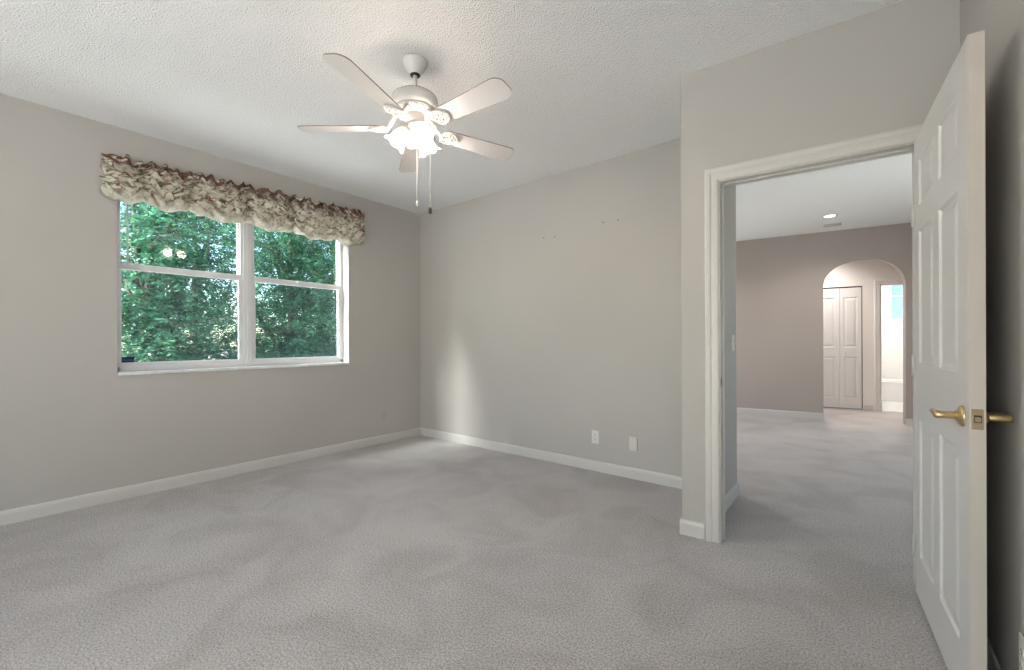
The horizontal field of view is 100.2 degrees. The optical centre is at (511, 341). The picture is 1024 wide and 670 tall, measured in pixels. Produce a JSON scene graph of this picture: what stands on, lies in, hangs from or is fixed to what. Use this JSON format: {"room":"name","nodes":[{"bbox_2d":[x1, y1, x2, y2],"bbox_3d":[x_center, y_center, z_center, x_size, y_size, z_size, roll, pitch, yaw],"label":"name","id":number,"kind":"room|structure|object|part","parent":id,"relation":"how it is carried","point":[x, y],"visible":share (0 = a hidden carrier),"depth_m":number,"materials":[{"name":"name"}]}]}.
{"room":"empty bedroom","nodes":[
{"label":"empty bedroom","id":0,"kind":"room"},
{"bbox_2d":[0,93,420,510],"bbox_3d":[-3.436,-0.206,2.638,0.200,2.740,7.300,0,0,39],"label":"wall","id":1,"kind":"structure","parent":0,"point":[71,426],"depth_m":3.13,"materials":[{"name":"beige paint"}]},
{"bbox_2d":[0,427,420,525],"bbox_3d":[-3.338,1.119,2.584,0.013,0.090,7.034,0,0,39],"label":"baseboard","id":2,"kind":"structure","parent":1,"relation":"attached to","point":[10,516],"depth_m":3.41,"materials":[{"name":"grey paint"}]},
{"bbox_2d":[99,153,365,246],"bbox_3d":[-2.236,-1.218,3.853,0.139,0.426,2.126,0,0,39],"label":"valance","id":3,"kind":"object","parent":1,"relation":"attached to","point":[167,189],"visible":1,"depth_m":3.60,"materials":[{"name":"fabric"}]},
{"bbox_2d":[117,200,349,375],"bbox_3d":[-2.389,-0.486,3.915,0.200,1.467,1.841,0,0,39],"label":"window","id":4,"kind":"structure","parent":1,"relation":"in","point":[246,360],"depth_m":3.90,"materials":[{"name":"white metal"}]},
{"bbox_2d":[122,357,133,362],"bbox_3d":[-2.950,0.141,3.290,0.002,0.048,0.076,0,0,39],"label":"sticker","id":5,"kind":"object","parent":4,"relation":"attached to","point":[124,359],"visible":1,"depth_m":3.29,"materials":[{"name":"blue"}]},
{"bbox_3d":[-2.754,-0.878,3.592,0.026,0.636,0.829,0,0,39],"label":"sash","id":6,"kind":"part","parent":4,"relation":"part of","materials":[{"name":"clear glass"}]},
{"bbox_3d":[-2.729,-0.204,3.574,0.032,0.801,0.829,0,0,39],"label":"sash","id":7,"kind":"part","parent":4,"relation":"part of","materials":[{"name":"clear glass"}]},
{"bbox_3d":[-2.373,0.236,3.904,0.165,0.024,1.841,0,0,39],"label":"sill","id":8,"kind":"part","parent":4,"relation":"part of","materials":[{"name":"white wood"}]},
{"bbox_3d":[-2.135,-0.206,4.310,0.032,0.801,0.857,0,0,39],"label":"sash","id":9,"kind":"part","parent":4,"relation":"part of","materials":[{"name":"clear glass"}]},
{"bbox_3d":[-2.161,-0.880,4.329,0.026,0.636,0.857,0,0,39],"label":"sash","id":10,"kind":"part","parent":4,"relation":"part of","materials":[{"name":"white metal"}]},
{"bbox_2d":[0,0,911,240],"bbox_3d":[2.478,-1.655,4.066,7.630,0.124,16.950,0,0,39],"label":"ceiling","id":11,"kind":"structure","parent":0,"point":[590,81],"depth_m":2.58,"materials":[{"name":"white paint"}]},
{"bbox_2d":[297,53,513,213],"bbox_3d":[-0.506,-1.155,2.397,1.223,0.862,1.270,0,0,39],"label":"ceiling fan","id":12,"kind":"object","parent":11,"relation":"hanging from","point":[414,104],"visible":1,"depth_m":2.36,"materials":[{"name":"white metal"}]},
{"bbox_3d":[-0.963,-1.210,2.434,0.488,0.006,0.138,0,12,1],"label":"blade","id":13,"kind":"part","parent":12,"relation":"part of","materials":[{"name":"white wood"}]},
{"bbox_3d":[-0.685,-1.212,2.032,0.138,0.006,0.488,12,4,19],"label":"blade","id":14,"kind":"part","parent":12,"relation":"part of","materials":[{"name":"white wood"}]},
{"bbox_3d":[-0.633,-1.156,2.424,0.140,0.114,0.127,40,0,0],"label":"lamp shade","id":15,"kind":"part","parent":12,"relation":"part of","materials":[{"name":"white glass"}]},
{"bbox_3d":[-0.666,-1.212,2.823,0.138,0.006,0.488,-13,4,-16],"label":"blade","id":16,"kind":"part","parent":12,"relation":"part of","materials":[{"name":"white wood"}]},
{"bbox_3d":[-0.503,-1.157,2.349,0.127,0.114,0.140,0,-40,-30],"label":"lamp shade","id":17,"kind":"part","parent":12,"relation":"part of","materials":[{"name":"white glass"}]},
{"bbox_3d":[-0.503,-1.157,2.499,0.127,0.114,0.140,0,40,30],"label":"lamp shade","id":18,"kind":"part","parent":12,"relation":"part of","materials":[{"name":"white glass"}]},
{"bbox_3d":[-0.216,-1.213,2.172,0.488,0.006,0.138,0,-12,37],"label":"blade","id":19,"kind":"part","parent":12,"relation":"part of","materials":[{"name":"white wood"}]},
{"bbox_3d":[-0.205,-1.213,2.661,0.488,0.006,0.138,0,-12,-35],"label":"blade","id":20,"kind":"part","parent":12,"relation":"part of","materials":[{"name":"white wood"}]},
{"bbox_2d":[822,214,837,217],"bbox_3d":[4.052,-1.600,5.463,0.170,0.006,0.170,0,0,39],"label":"recessed light","id":21,"kind":"object","parent":11,"relation":"in","point":[830,215],"visible":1,"depth_m":5.46,"materials":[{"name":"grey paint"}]},
{"bbox_2d":[823,222,841,227],"bbox_3d":[4.399,-1.599,5.877,0.200,0.011,0.160,0,0,39],"label":"ceiling vent","id":22,"kind":"object","parent":11,"relation":"in","point":[840,223],"visible":1,"depth_m":5.88,"materials":[{"name":"grey metal"}]},
{"bbox_2d":[0,401,947,669],"bbox_3d":[1.714,1.203,3.742,6.830,0.126,15.473,0,0,39],"label":"floor","id":23,"kind":"structure","parent":0,"point":[420,552],"depth_m":2.18,"materials":[{"name":"carpet"}]},
{"bbox_2d":[882,379,902,401],"bbox_3d":[7.397,0.934,8.339,1.150,0.370,0.730,0,0,30],"label":"bathtub","id":24,"kind":"object","parent":23,"relation":"on","point":[892,389],"visible":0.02,"depth_m":8.07,"materials":[{"name":"white ceramic"}]},
{"bbox_2d":[420,138,681,476],"bbox_3d":[0.226,-0.219,4.300,3.520,2.740,0.116,0,0,39],"label":"wall","id":25,"kind":"structure","parent":0,"point":[528,339],"depth_m":4.00,"materials":[{"name":"beige paint"}]},
{"bbox_2d":[420,428,681,488],"bbox_3d":[0.188,1.106,4.252,3.413,0.090,0.013,0,0,39],"label":"baseboard","id":26,"kind":"structure","parent":25,"relation":"attached to","point":[613,469],"depth_m":3.99,"materials":[{"name":"grey paint"}]},
{"bbox_2d":[592,430,598,443],"bbox_3d":[0.740,0.848,3.810,0.070,0.115,0.008,0,0,39],"label":"wall outlet","id":27,"kind":"object","parent":25,"relation":"attached to","point":[595,434],"visible":1,"depth_m":3.81,"materials":[{"name":"white plastic"}]},
{"bbox_2d":[629,437,636,450],"bbox_3d":[1.015,0.856,3.587,0.070,0.115,0.011,0,0,39],"label":"blank plate","id":28,"kind":"object","parent":25,"relation":"attached to","point":[632,440],"visible":1,"depth_m":3.58,"materials":[{"name":"beige plastic"}]},
{"bbox_2d":[724,185,736,495],"bbox_3d":[1.371,-0.223,2.917,0.112,2.740,0.865,0,0,39],"label":"wall","id":29,"kind":"structure","parent":0,"point":[729,192],"depth_m":3.06,"materials":[{"name":"beige paint"}]},
{"bbox_2d":[725,482,738,511],"bbox_3d":[1.465,1.102,2.929,0.013,0.090,0.735,0,0,39],"label":"baseboard","id":30,"kind":"structure","parent":29,"relation":"attached to","point":[733,493],"depth_m":3.03,"materials":[{"name":"grey paint"}]},
{"bbox_2d":[732,335,734,350],"bbox_3d":[1.615,0.009,3.116,0.016,0.115,0.070,0,0,39],"label":"light switch","id":31,"kind":"object","parent":29,"relation":"attached to","point":[733,336],"visible":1,"depth_m":3.12,"materials":[{"name":"white plastic"}]},
{"bbox_2d":[681,0,959,538],"bbox_3d":[1.553,-0.224,2.271,1.220,2.740,0.120,0,0,34],"label":"wall","id":32,"kind":"structure","parent":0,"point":[884,69],"depth_m":2.26,"materials":[{"name":"beige paint"}]},
{"bbox_2d":[680,518,704,539],"bbox_3d":[1.062,1.103,2.526,0.137,0.090,0.013,0,0,34],"label":"baseboard","id":33,"kind":"structure","parent":32,"relation":"attached to","point":[695,529],"depth_m":2.52,"materials":[{"name":"grey paint"}]},
{"bbox_2d":[704,124,922,584],"bbox_3d":[1.564,0.075,2.252,0.995,2.143,0.143,0,0,34],"label":"door frame","id":34,"kind":"structure","parent":32,"relation":"attached to","point":[907,135],"depth_m":2.44,"materials":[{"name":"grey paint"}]},
{"bbox_2d":[736,223,912,424],"bbox_3d":[3.670,-0.231,6.855,6.500,2.740,0.130,0,0,30],"label":"wall","id":35,"kind":"structure","parent":0,"point":[780,280],"depth_m":6.45,"materials":[{"name":"beige paint"}]},
{"bbox_2d":[737,408,823,418],"bbox_3d":[2.736,1.097,7.321,4.210,0.090,0.016,0,0,30],"label":"baseboard","id":36,"kind":"structure","parent":35,"relation":"attached to","point":[811,415],"depth_m":6.52,"materials":[{"name":"grey paint"}]},
{"bbox_2d":[906,419,912,425],"bbox_3d":[5.848,1.086,5.502,1.182,0.090,0.015,0,0,30],"label":"baseboard","id":37,"kind":"structure","parent":35,"relation":"attached to","point":[909,422],"depth_m":5.78,"materials":[{"name":"grey paint"}]},
{"bbox_2d":[823,260,901,410],"bbox_3d":[5.672,-0.238,7.208,3.400,2.740,0.120,0,0,30],"label":"wall","id":38,"kind":"structure","parent":0,"point":[863,273],"depth_m":7.04,"materials":[{"name":"paint"}]},
{"bbox_2d":[823,286,862,408],"bbox_3d":[5.534,0.097,7.233,0.602,2.034,0.062,0,0,30],"label":"door","id":39,"kind":"structure","parent":38,"relation":"in","point":[842,306],"depth_m":7.21,"materials":[{"name":"white paint"}]},
{"bbox_2d":[864,405,872,410],"bbox_3d":[5.849,1.086,7.030,0.118,0.090,0.013,0,0,30],"label":"baseboard","id":40,"kind":"structure","parent":38,"relation":"attached to","point":[866,407],"depth_m":7.03,"materials":[{"name":"grey paint"}]},
{"bbox_2d":[874,279,902,410],"bbox_3d":[6.314,0.061,6.822,0.864,2.136,0.142,0,0,30],"label":"door frame","id":41,"kind":"structure","parent":38,"relation":"attached to","point":[877,283],"depth_m":6.96,"materials":[{"name":"white paint"}]},
{"bbox_2d":[881,286,902,378],"bbox_3d":[7.556,-0.245,8.748,1.500,2.740,0.120,0,0,30],"label":"wall","id":42,"kind":"structure","parent":0,"point":[892,331],"depth_m":8.64,"materials":[{"name":"white paint"}]},
{"bbox_2d":[889,285,902,320],"bbox_3d":[7.817,-0.816,8.559,0.435,0.800,0.100,0,0,30],"label":"window","id":43,"kind":"structure","parent":42,"relation":"in","point":[896,291],"depth_m":8.63,"materials":[{"name":"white glass"}]},
{"bbox_2d":[960,0,1023,669],"bbox_3d":[0.047,-0.218,-0.610,0.120,2.740,6.610,0,0,39],"label":"wall","id":44,"kind":"structure","parent":0,"point":[1002,21],"depth_m":1.34,"materials":[{"name":"beige paint"}]},
{"bbox_2d":[911,30,1012,669],"bbox_3d":[1.605,0.112,1.597,0.167,2.040,0.851,0,0,35],"label":"door","id":45,"kind":"structure","parent":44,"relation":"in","point":[948,211],"depth_m":1.42,"materials":[{"name":"white paint"}]},
{"bbox_3d":[1.380,0.228,1.377,0.052,0.026,0.117,0,0,35],"label":"lever","id":46,"kind":"part","parent":45,"relation":"part of","materials":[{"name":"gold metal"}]},
{"bbox_3d":[1.365,0.228,1.255,0.025,0.060,0.003,0,0,35],"label":"latch plate","id":47,"kind":"part","parent":45,"relation":"part of","materials":[{"name":"gold metal"}]},
{"bbox_3d":[1.474,0.228,1.310,0.052,0.026,0.117,0,0,35],"label":"lever","id":48,"kind":"part","parent":45,"relation":"part of","materials":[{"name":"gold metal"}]},
{"bbox_2d":[987,638,1000,669],"bbox_3d":[-0.003,1.107,-0.572,0.013,0.090,6.300,0,0,39],"label":"baseboard","id":49,"kind":"structure","parent":44,"relation":"attached to","point":[992,662],"depth_m":1.45,"materials":[{"name":"grey paint"}]},
{"bbox_2d":[1019,632,1023,669],"bbox_3d":[1.413,0.877,1.183,0.008,0.115,0.070,0,0,39],"label":"wall outlet","id":50,"kind":"object","parent":44,"relation":"attached to","point":[1021,637],"visible":1,"depth_m":1.19,"materials":[{"name":"white plastic"}]},
{"bbox_2d":[1020,645,1023,657],"bbox_3d":[1.411,0.857,1.185,0.002,0.025,0.033,0,0,39],"label":"receptacle","id":51,"kind":"object","parent":50,"relation":"attached to","point":[1021,646],"depth_m":1.18,"materials":[{"name":"grey plastic"}]},
{"bbox_2d":[1020,659,1023,669],"bbox_3d":[1.411,0.896,1.185,0.002,0.025,0.033,0,0,39],"label":"receptacle","id":52,"kind":"object","parent":50,"relation":"attached to","point":[1021,660],"depth_m":1.18,"materials":[{"name":"grey plastic"}]},
{"label":"outside","id":53,"kind":"structure","parent":0,"visible":0},
{"bbox_2d":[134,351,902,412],"bbox_3d":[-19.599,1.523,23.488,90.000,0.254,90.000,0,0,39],"label":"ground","id":54,"kind":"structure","parent":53,"point":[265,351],"depth_m":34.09,"materials":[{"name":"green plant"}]},
{"bbox_2d":[120,201,237,361],"bbox_3d":[-5.571,-0.568,6.716,2.474,4.418,2.335,0,0,-12],"label":"leafy tree","id":55,"kind":"object","parent":54,"relation":"on","point":[156,324],"visible":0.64,"depth_m":6.54,"materials":[{"name":"green plant"}]},
{"bbox_2d":[120,201,268,359],"bbox_3d":[-7.982,-1.498,10.640,3.508,6.298,3.741,0,0,22],"label":"leafy tree","id":56,"kind":"object","parent":54,"relation":"on","point":[207,222],"visible":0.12,"depth_m":10.63,"materials":[{"name":"green plant"}]},
{"bbox_2d":[176,327,273,360],"bbox_3d":[-4.839,0.730,7.174,1.959,1.995,1.573,0,0,41],"label":"bushy shrub","id":57,"kind":"object","parent":54,"relation":"on","point":[234,335],"visible":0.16,"depth_m":7.03,"materials":[{"name":"green plant"}]},
{"bbox_2d":[193,221,336,358],"bbox_3d":[-4.484,-0.912,8.696,3.240,5.108,3.353,0,0,39],"label":"leafy tree","id":58,"kind":"object","parent":54,"relation":"on","point":[295,299],"visible":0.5,"depth_m":8.27,"materials":[{"name":"green plant"}]},
{"bbox_2d":[225,327,320,356],"bbox_3d":[-6.222,0.730,11.600,2.613,2.608,2.531,0,0,-21],"label":"bushy shrub","id":59,"kind":"object","parent":54,"relation":"on","point":[285,327],"visible":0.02,"depth_m":11.06,"materials":[{"name":"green plant"}]},
{"bbox_2d":[257,232,336,347],"bbox_3d":[-6.125,-1.665,13.764,3.656,6.608,4.206,0,0,-11],"label":"leafy tree","id":60,"kind":"object","parent":54,"relation":"on","point":[274,232],"visible":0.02,"depth_m":13.29,"materials":[{"name":"green plant"}]},
{"bbox_2d":[306,240,336,337],"bbox_3d":[-3.917,-1.108,11.488,3.290,5.483,3.150,0,0,-43],"label":"leafy tree","id":61,"kind":"object","parent":54,"relation":"on","point":[332,240],"visible":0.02,"depth_m":10.88,"materials":[{"name":"green plant"}]},
{"bbox_2d":[312,332,336,356],"bbox_3d":[-3.857,0.760,10.220,2.010,2.311,1.873,0,0,-38],"label":"bushy shrub","id":62,"kind":"object","parent":54,"relation":"on","point":[333,332],"visible":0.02,"depth_m":9.88,"materials":[{"name":"green plant"}]}
]}

